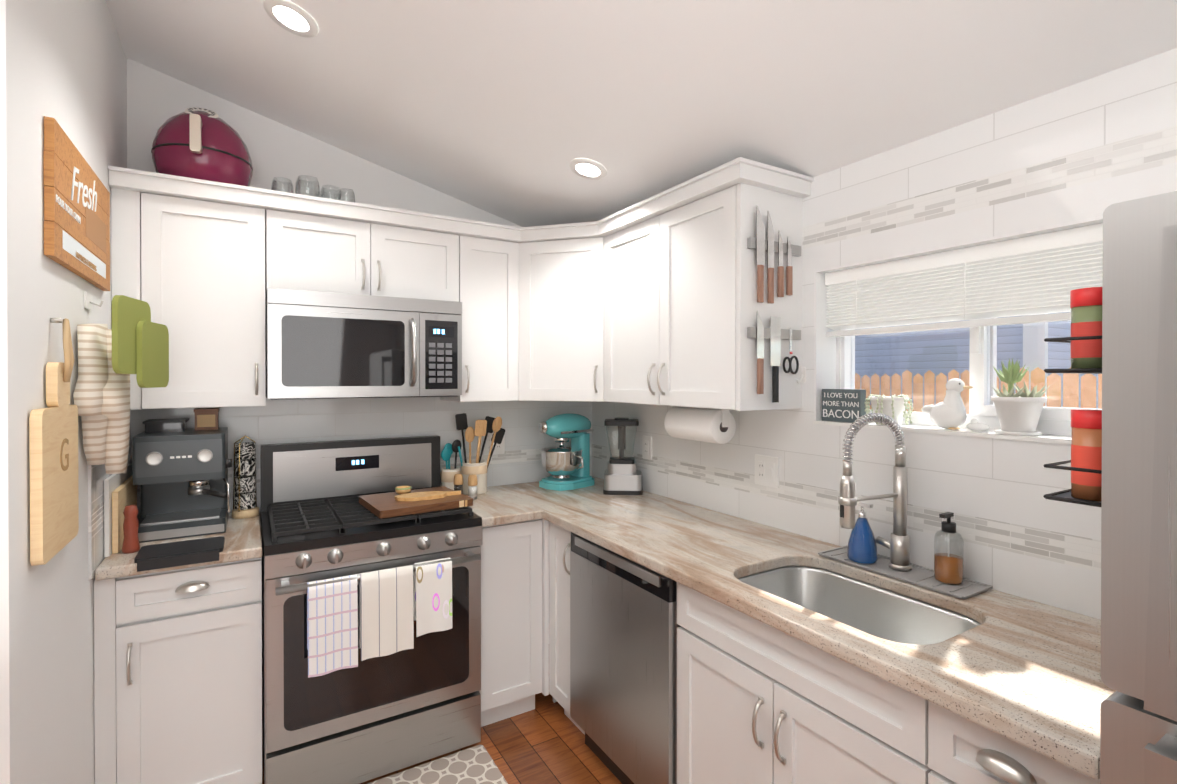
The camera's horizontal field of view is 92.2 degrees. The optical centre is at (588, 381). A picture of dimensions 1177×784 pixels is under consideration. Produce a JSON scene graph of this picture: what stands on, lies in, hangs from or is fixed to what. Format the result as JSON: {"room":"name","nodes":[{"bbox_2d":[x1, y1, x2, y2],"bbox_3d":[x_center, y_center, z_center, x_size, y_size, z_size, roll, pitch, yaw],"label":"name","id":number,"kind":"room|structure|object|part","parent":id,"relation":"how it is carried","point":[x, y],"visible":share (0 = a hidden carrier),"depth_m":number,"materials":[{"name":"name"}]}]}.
{"room":"kitchen","nodes":[
{"label":"kitchen","id":0,"kind":"room"},
{"bbox_2d":[0,0,47,783],"bbox_3d":[-2.226,-0.266,0.525,2.470,3.500,0.150,0,0,-31],"label":"wall","id":1,"kind":"structure","parent":0,"point":[23,278],"depth_m":1.17,"materials":[{"name":"white paint"}]},
{"bbox_2d":[44,0,130,783],"bbox_3d":[-1.573,-0.272,1.696,0.158,3.500,1.120,0,0,-31],"label":"wall","id":2,"kind":"structure","parent":0,"point":[63,63],"depth_m":1.57,"materials":[{"name":"white paint"}]},
{"bbox_2d":[29,318,78,565],"bbox_3d":[-1.247,0.121,1.335,0.039,0.546,0.300,0,0,-31],"label":"cutting board","id":3,"kind":"object","parent":2,"relation":"hanging from","point":[54,501],"visible":1,"depth_m":1.30,"materials":[{"name":"brown wood"}]},
{"bbox_2d":[43,116,109,290],"bbox_3d":[-1.398,-0.451,1.564,0.020,0.318,0.621,0,0,-31],"label":"coffee sign","id":4,"kind":"object","parent":2,"relation":"attached to","point":[76,217],"visible":1,"depth_m":1.45,"materials":[{"name":"brown wood"}]},
{"bbox_2d":[73,292,168,473],"bbox_3d":[-1.363,0.012,1.668,0.185,0.539,0.349,0,0,-31],"label":"oven mitts","id":5,"kind":"object","parent":2,"relation":"hanging from","point":[134,340],"visible":1,"depth_m":1.61,"materials":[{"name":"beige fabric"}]},
{"bbox_2d":[127,58,591,527],"bbox_3d":[-1.855,-0.275,2.263,4.900,3.500,0.158,0,0,-31],"label":"wall","id":6,"kind":"structure","parent":0,"point":[156,99],"depth_m":2.58,"materials":[{"name":"white paint"}]},
{"bbox_2d":[136,173,271,408],"bbox_3d":[-1.483,-0.309,2.209,0.377,0.809,0.316,0,0,-31],"label":"upper cabinet","id":7,"kind":"object","parent":6,"relation":"attached to","point":[202,246],"depth_m":2.08,"materials":[{"name":"white wood"}]},
{"bbox_2d":[151,107,252,186],"bbox_3d":[-1.487,-0.883,2.143,0.375,0.316,0.382,0,0,-31],"label":"grill","id":8,"kind":"object","parent":7,"relation":"on","point":[200,143],"visible":0.77,"depth_m":2.06,"materials":[{"name":"red metal"}]},
{"bbox_2d":[268,193,455,300],"bbox_3d":[-0.993,-0.536,2.503,0.759,0.359,0.316,0,0,-31],"label":"upper cabinet","id":9,"kind":"object","parent":6,"relation":"attached to","point":[314,244],"depth_m":2.34,"materials":[{"name":"white wood"}]},
{"bbox_2d":[271,177,293,192],"bbox_3d":[-1.249,-0.775,2.310,0.084,0.098,0.084,0,0,-31],"label":"drinking glass","id":10,"kind":"object","parent":9,"relation":"on","point":[288,185],"visible":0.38,"depth_m":2.29,"materials":[{"name":"glass"}]},
{"bbox_2d":[295,175,319,196],"bbox_3d":[-1.154,-0.781,2.326,0.094,0.110,0.094,0,0,-31],"label":"drinking glass","id":11,"kind":"object","parent":9,"relation":"on","point":[310,190],"visible":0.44,"depth_m":2.31,"materials":[{"name":"glass"}]},
{"bbox_2d":[320,185,340,199],"bbox_3d":[-1.095,-0.776,2.403,0.084,0.098,0.084,0,0,-31],"label":"drinking glass","id":12,"kind":"object","parent":9,"relation":"on","point":[335,194],"visible":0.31,"depth_m":2.38,"materials":[{"name":"glass"}]},
{"bbox_2d":[338,188,354,202],"bbox_3d":[-1.016,-0.766,2.380,0.067,0.078,0.067,0,0,-31],"label":"drinking glass","id":13,"kind":"object","parent":9,"relation":"on","point":[351,195],"visible":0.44,"depth_m":2.37,"materials":[{"name":"glass"}]},
{"bbox_2d":[265,288,461,399],"bbox_3d":[-0.963,-0.141,2.438,0.740,0.414,0.458,0,0,-31],"label":"over-the-range microwave","id":14,"kind":"object","parent":9,"relation":"attached to","point":[324,345],"visible":1,"depth_m":2.26,"materials":[{"name":"silver metal"}]},
{"bbox_2d":[440,218,511,401],"bbox_3d":[-0.507,-0.312,2.772,0.341,0.809,0.361,0,0,-31],"label":"upper cabinet","id":15,"kind":"object","parent":6,"relation":"attached to","point":[483,249],"depth_m":2.63,"materials":[{"name":"white wood"}]},
{"bbox_2d":[483,432,504,454],"bbox_3d":[-0.498,0.326,2.987,0.116,0.116,0.008,0,0,-31],"label":"electrical outlet","id":16,"kind":"object","parent":6,"relation":"attached to","point":[499,449],"visible":0.52,"depth_m":2.98,"materials":[{"name":"white plastic"}]},
{"bbox_2d":[512,220,599,401],"bbox_3d":[-0.086,-0.312,2.844,0.666,0.809,0.687,0,0,-31],"label":"upper cabinet","id":17,"kind":"object","parent":6,"relation":"attached to","point":[556,268],"depth_m":2.67,"materials":[{"name":"white wood"}]},
{"bbox_2d":[262,693,621,783],"bbox_3d":[-0.346,1.513,-0.229,4.900,0.050,6.300,0,0,-31],"label":"floor","id":18,"kind":"structure","parent":0,"point":[543,742],"depth_m":2.26,"materials":[{"name":"brown wood"}]},
{"bbox_2d":[94,557,261,783],"bbox_3d":[-1.453,1.035,2.069,0.438,0.880,0.593,0,0,-31],"label":"base cabinet","id":19,"kind":"object","parent":18,"relation":"on","point":[176,675],"depth_m":1.82,"materials":[{"name":"white wood"}]},
{"bbox_2d":[95,513,261,580],"bbox_3d":[-1.442,0.573,2.059,0.427,0.031,0.617,0,0,-31],"label":"countertop","id":20,"kind":"structure","parent":19,"relation":"on","point":[243,541],"depth_m":1.88,"materials":[{"name":"stone"}]},
{"bbox_2d":[104,463,136,556],"bbox_3d":[-1.630,0.433,1.981,0.030,0.244,0.420,0,0,-31],"label":"leaning boards","id":21,"kind":"object","parent":20,"relation":"on","point":[120,492],"visible":0.71,"depth_m":1.83,"materials":[{"name":"beige wood"}]},
{"bbox_2d":[122,505,139,553],"bbox_3d":[-1.497,0.479,1.851,0.048,0.153,0.048,0,0,-31],"label":"mill","id":22,"kind":"object","parent":20,"relation":"on","point":[131,544],"visible":1,"depth_m":1.84,"materials":[{"name":"brown wood"}]},
{"bbox_2d":[134,536,224,571],"bbox_3d":[-1.333,0.561,1.856,0.230,0.035,0.182,0,0,-31],"label":"mat","id":23,"kind":"object","parent":20,"relation":"on","point":[168,555],"visible":1,"depth_m":1.81,"materials":[{"name":"black rubber"}]},
{"bbox_2d":[132,408,231,542],"bbox_3d":[-1.510,0.331,2.129,0.290,0.448,0.381,0,0,-31],"label":"espresso machine","id":24,"kind":"object","parent":20,"relation":"on","point":[180,472],"visible":0.96,"depth_m":2.06,"materials":[{"name":"grey metal"}]},
{"bbox_2d":[232,436,258,518],"bbox_3d":[-1.414,0.388,2.333,0.096,0.332,0.096,0,0,-31],"label":"glass jar","id":25,"kind":"object","parent":20,"relation":"on","point":[244,487],"visible":1,"depth_m":2.31,"materials":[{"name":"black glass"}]},
{"bbox_2d":[260,435,481,783],"bbox_3d":[-0.892,0.869,2.312,0.760,1.200,0.709,0,0,-31],"label":"range","id":26,"kind":"object","parent":18,"relation":"on","point":[371,645],"visible":0.88,"depth_m":2.08,"materials":[{"name":"silver metal"}]},
{"bbox_2d":[359,486,472,517],"bbox_3d":[-0.729,0.486,2.384,0.380,0.058,0.340,0,0,-35],"label":"board","id":27,"kind":"object","parent":26,"relation":"on","point":[403,500],"visible":1,"depth_m":2.31,"materials":[{"name":"brown wood"}]},
{"bbox_2d":[368,745,507,783],"bbox_3d":[-0.630,1.472,1.867,0.780,0.008,0.522,0,0,-31],"label":"rug","id":28,"kind":"object","parent":18,"relation":"on","point":[475,765],"visible":1,"depth_m":2.12,"materials":[{"name":"beige fabric"}]},
{"bbox_2d":[479,520,529,726],"bbox_3d":[-0.465,1.032,2.654,0.312,0.880,0.613,0,0,-31],"label":"base cabinet","id":29,"kind":"object","parent":18,"relation":"on","point":[505,548],"depth_m":2.40,"materials":[{"name":"white wood"}]},
{"bbox_2d":[466,486,538,526],"bbox_3d":[-0.477,0.570,2.629,0.270,0.036,0.639,0,0,-31],"label":"countertop","id":30,"kind":"structure","parent":29,"relation":"on","point":[495,507],"depth_m":2.47,"materials":[{"name":"stone"}]},
{"bbox_2d":[440,440,461,489],"bbox_3d":[-0.683,0.417,2.803,0.102,0.267,0.100,0,0,-31],"label":"jar","id":31,"kind":"object","parent":30,"relation":"on","point":[448,472],"visible":0.81,"depth_m":2.77,"materials":[{"name":"white ceramic"}]},
{"bbox_2d":[454,474,462,493],"bbox_3d":[-0.619,0.495,2.691,0.046,0.114,0.046,0,0,-31],"label":"pepper grinder","id":32,"kind":"object","parent":30,"relation":"on","point":[458,481],"visible":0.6,"depth_m":2.67,"materials":[{"name":"beige wood"}]},
{"bbox_2d":[468,474,477,499],"bbox_3d":[-0.546,0.495,2.668,0.046,0.114,0.046,0,0,-31],"label":"salt grinder","id":33,"kind":"object","parent":30,"relation":"on","point":[472,485],"visible":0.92,"depth_m":2.65,"materials":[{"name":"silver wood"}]},
{"bbox_2d":[550,522,573,722],"bbox_3d":[0.120,1.033,2.541,0.613,0.880,0.264,0,0,-31],"label":"base cabinet","id":34,"kind":"object","parent":18,"relation":"on","point":[560,538],"depth_m":2.40,"materials":[{"name":"white wood"}]},
{"bbox_2d":[574,721,584,734],"bbox_3d":[0.361,1.035,2.162,0.593,0.880,0.749,0,0,-31],"label":"base cabinet","id":35,"kind":"object","parent":18,"relation":"on","point":[575,723],"depth_m":2.39,"materials":[{"name":"white"}]},
{"bbox_2d":[495,413,1115,778],"bbox_3d":[0.388,0.428,2.072,0.636,0.682,2.486,0,0,-31],"label":"countertop","id":36,"kind":"structure","parent":35,"relation":"on","point":[1017,669],"depth_m":1.51,"materials":[{"name":"stone"}]},
{"bbox_2d":[455,413,504,494],"bbox_3d":[-0.576,0.353,2.885,0.266,0.395,0.346,0,0,-31],"label":"utensil crock","id":37,"kind":"object","parent":36,"relation":"on","point":[478,467],"visible":0.77,"depth_m":2.77,"materials":[{"name":"white ceramic"}]},
{"bbox_2d":[538,413,594,490],"bbox_3d":[-0.108,0.359,2.978,0.341,0.382,0.289,0,0,-31],"label":"stand mixer","id":38,"kind":"object","parent":36,"relation":"on","point":[567,468],"visible":1,"depth_m":2.92,"materials":[{"name":"teal metal"}]},
{"bbox_2d":[603,418,642,494],"bbox_3d":[0.174,0.367,2.851,0.195,0.368,0.195,0,0,4],"label":"blender","id":39,"kind":"object","parent":36,"relation":"on","point":[622,475],"visible":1,"depth_m":2.78,"materials":[{"name":"black plastic"}]},
{"bbox_2d":[738,566,979,644],"bbox_3d":[0.690,0.684,1.514,0.394,0.177,0.594,0,0,-31],"label":"sink","id":40,"kind":"object","parent":36,"relation":"in","point":[871,607],"depth_m":1.66,"materials":[{"name":"metal"}]},
{"bbox_2d":[847,502,877,563],"bbox_3d":[0.841,0.459,1.738,0.085,0.175,0.085,0,0,-31],"label":"soap","id":41,"kind":"object","parent":36,"relation":"on","point":[862,546],"visible":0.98,"depth_m":1.71,"materials":[{"name":"blue plastic"}]},
{"bbox_2d":[838,413,911,570],"bbox_3d":[0.820,0.318,1.635,0.262,0.458,0.106,0,0,-31],"label":"faucet","id":42,"kind":"object","parent":36,"relation":"on","point":[899,543],"depth_m":1.65,"materials":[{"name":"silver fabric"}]},
{"bbox_2d":[818,545,992,598],"bbox_3d":[0.908,0.552,1.665,0.154,0.009,0.433,0,0,-31],"label":"tray","id":43,"kind":"object","parent":36,"relation":"in","point":[912,577],"depth_m":1.61,"materials":[{"name":"grey plastic"}]},
{"bbox_2d":[934,512,963,583],"bbox_3d":[0.994,0.455,1.561,0.070,0.186,0.069,0,0,-31],"label":"soap","id":44,"kind":"object","parent":36,"relation":"on","point":[948,568],"visible":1,"depth_m":1.54,"materials":[{"name":"orange liquid"}]},
{"bbox_2d":[570,532,680,783],"bbox_3d":[0.341,1.034,2.151,0.602,0.873,0.621,0,0,-31],"label":"dishwasher","id":45,"kind":"object","parent":18,"relation":"on","point":[624,625],"visible":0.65,"depth_m":1.94,"materials":[{"name":"silver metal"}]},
{"bbox_2d":[677,582,932,783],"bbox_3d":[0.732,1.038,1.546,0.593,0.880,0.806,0,0,-31],"label":"base cabinet","id":46,"kind":"object","parent":18,"relation":"on","point":[758,703],"depth_m":1.44,"materials":[{"name":"white wood"}]},
{"bbox_2d":[886,681,1099,783],"bbox_3d":[0.963,1.040,1.164,0.593,0.880,0.325,0,0,-31],"label":"base cabinet","id":47,"kind":"object","parent":18,"relation":"on","point":[927,742],"depth_m":1.06,"materials":[{"name":"white wood"}]},
{"bbox_2d":[1043,191,1176,783],"bbox_3d":[1.179,0.622,0.564,0.805,1.700,1.010,0,0,-31],"label":"refrigerator","id":48,"kind":"object","parent":18,"relation":"on","point":[1123,460],"visible":1,"depth_m":0.71,"materials":[{"name":"grey metal"}]},
{"bbox_2d":[105,0,1176,226],"bbox_3d":[-0.371,-1.325,-0.346,5.050,1.378,6.450,0,0,-31],"label":"ceiling","id":49,"kind":"structure","parent":0,"point":[509,110],"depth_m":1.74,"materials":[{"name":"white paint"}]},
{"bbox_2d":[263,0,318,37],"bbox_3d":[-0.920,-1.125,1.753,0.152,0.043,0.156,0,0,-31],"label":"recessed light","id":50,"kind":"object","parent":49,"relation":"in","point":[291,15],"visible":1,"depth_m":1.75,"materials":[{"name":"white"}]},
{"bbox_2d":[569,158,606,179],"bbox_3d":[-0.001,-0.859,2.291,0.152,0.043,0.156,0,0,-31],"label":"recessed light","id":51,"kind":"object","parent":49,"relation":"in","point":[588,167],"visible":1,"depth_m":2.28,"materials":[{"name":"white"}]},
{"bbox_2d":[592,48,1176,619],"bbox_3d":[1.639,-0.268,0.785,0.184,3.500,6.000,0,0,-31],"label":"wall","id":52,"kind":"structure","parent":0,"point":[1086,152],"depth_m":1.61,"materials":[{"name":"white tile"}]},
{"bbox_2d":[642,436,651,459],"bbox_3d":[0.293,0.332,2.843,0.008,0.116,0.070,0,0,-31],"label":"electrical outlet","id":53,"kind":"object","parent":52,"relation":"attached to","point":[646,447],"visible":1,"depth_m":2.83,"materials":[{"name":"white plastic"}]},
{"bbox_2d":[600,161,807,410],"bbox_3d":[0.400,-0.310,2.329,0.366,0.809,0.916,0,0,-31],"label":"upper cabinet","id":54,"kind":"object","parent":52,"relation":"attached to","point":[652,300],"depth_m":2.04,"materials":[{"name":"white wood"}]},
{"bbox_3d":[-0.497,-0.695,2.110,2.126,0.060,1.515,0,0,-31],"label":"cab crown","id":55,"kind":"part","parent":54,"relation":"part of","materials":[{"name":"white wood"}]},
{"bbox_2d":[664,406,735,443],"bbox_3d":[0.445,0.167,2.286,0.132,0.144,0.308,0,0,-31],"label":"paper towel holder","id":56,"kind":"object","parent":54,"relation":"attached to","point":[717,426],"visible":0.88,"depth_m":2.20,"materials":[{"name":"white paper"}]},
{"bbox_3d":[0.649,-0.084,1.960,0.255,0.310,0.025,0,0,-31],"label":"knife rail","id":57,"kind":"part","parent":54,"relation":"part of","materials":[{"name":"silver metal"}]},
{"bbox_3d":[0.649,-0.431,1.958,0.255,0.325,0.025,0,0,-31],"label":"knife rail","id":58,"kind":"part","parent":54,"relation":"part of","materials":[{"name":"silver metal"}]},
{"bbox_2d":[755,454,778,487],"bbox_3d":[0.687,0.345,2.187,0.011,0.116,0.116,0,0,-31],"label":"outlet","id":59,"kind":"object","parent":52,"relation":"attached to","point":[766,470],"visible":1,"depth_m":2.18,"materials":[{"name":"white plastic"}]},
{"bbox_2d":[796,367,805,383],"bbox_3d":[0.762,-0.023,2.038,0.036,0.062,0.024,0,0,-31],"label":"hook","id":60,"kind":"object","parent":52,"relation":"attached to","point":[802,379],"visible":1,"depth_m":2.04,"materials":[{"name":"white plastic"}]},
{"bbox_2d":[822,389,865,422],"bbox_3d":[0.877,0.082,1.949,0.032,0.112,0.148,0,0,-31],"label":"sign","id":61,"kind":"object","parent":52,"relation":"on","point":[843,405],"visible":1,"depth_m":1.93,"materials":[{"name":"grey"}]},
{"bbox_2d":[864,394,912,424],"bbox_3d":[0.966,0.090,1.821,0.141,0.098,0.142,0,0,-31],"label":"potted plant","id":62,"kind":"object","parent":52,"relation":"on","point":[895,407],"visible":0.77,"depth_m":1.78,"materials":[{"name":"white"}]},
{"bbox_2d":[922,378,972,429],"bbox_3d":[1.059,0.065,1.673,0.079,0.149,0.127,0,0,-31],"label":"duck figurine","id":63,"kind":"object","parent":52,"relation":"on","point":[949,412],"visible":1,"depth_m":1.64,"materials":[{"name":"white ceramic"}]},
{"bbox_2d":[836,314,1101,435],"bbox_3d":[1.161,-0.124,1.671,0.078,0.534,0.948,0,0,-31],"label":"window","id":64,"kind":"structure","parent":52,"relation":"in","point":[982,378],"depth_m":1.66,"materials":[{"name":"white plastic"}]},
{"bbox_2d":[825,223,1102,388],"bbox_3d":[1.099,-0.152,1.634,0.055,0.460,0.914,0,0,-31],"label":"window blind","id":65,"kind":"object","parent":64,"relation":"attached to","point":[1043,274],"visible":0.85,"depth_m":1.61,"materials":[{"name":"white"}]},
{"bbox_2d":[966,419,989,430],"bbox_3d":[1.103,0.122,1.602,0.032,0.035,0.057,0,0,-31],"label":"trinkets","id":66,"kind":"object","parent":52,"relation":"on","point":[974,424],"visible":1,"depth_m":1.59,"materials":[{"name":"white ceramic"}]},
{"bbox_2d":[991,358,1048,435],"bbox_3d":[1.149,0.038,1.513,0.133,0.204,0.122,0,0,-31],"label":"succulent pot","id":67,"kind":"object","parent":52,"relation":"on","point":[1019,412],"visible":1,"depth_m":1.49,"materials":[{"name":"white ceramic"}]},
{"label":"outside","id":68,"kind":"structure","parent":0,"visible":0},
{"bbox_3d":[13.079,1.953,11.205,29.500,0.050,30.000,0,0,-31],"label":"ground","id":69,"kind":"structure","parent":68,"visible":0},
{"bbox_2d":[855,312,1097,408],"bbox_3d":[7.943,-1.571,10.890,6.600,7.000,23.200,0,0,-31],"label":"house","id":70,"kind":"structure","parent":69,"relation":"on","point":[913,350],"depth_m":8.67,"materials":[{"name":"blue"}]},
{"bbox_2d":[855,367,1101,413],"bbox_3d":[3.714,0.915,5.002,0.060,2.090,13.066,0,0,-31],"label":"fence","id":71,"kind":"object","parent":69,"relation":"on","point":[1070,395],"depth_m":5.27,"materials":[{"name":"brown wood"}]}
]}

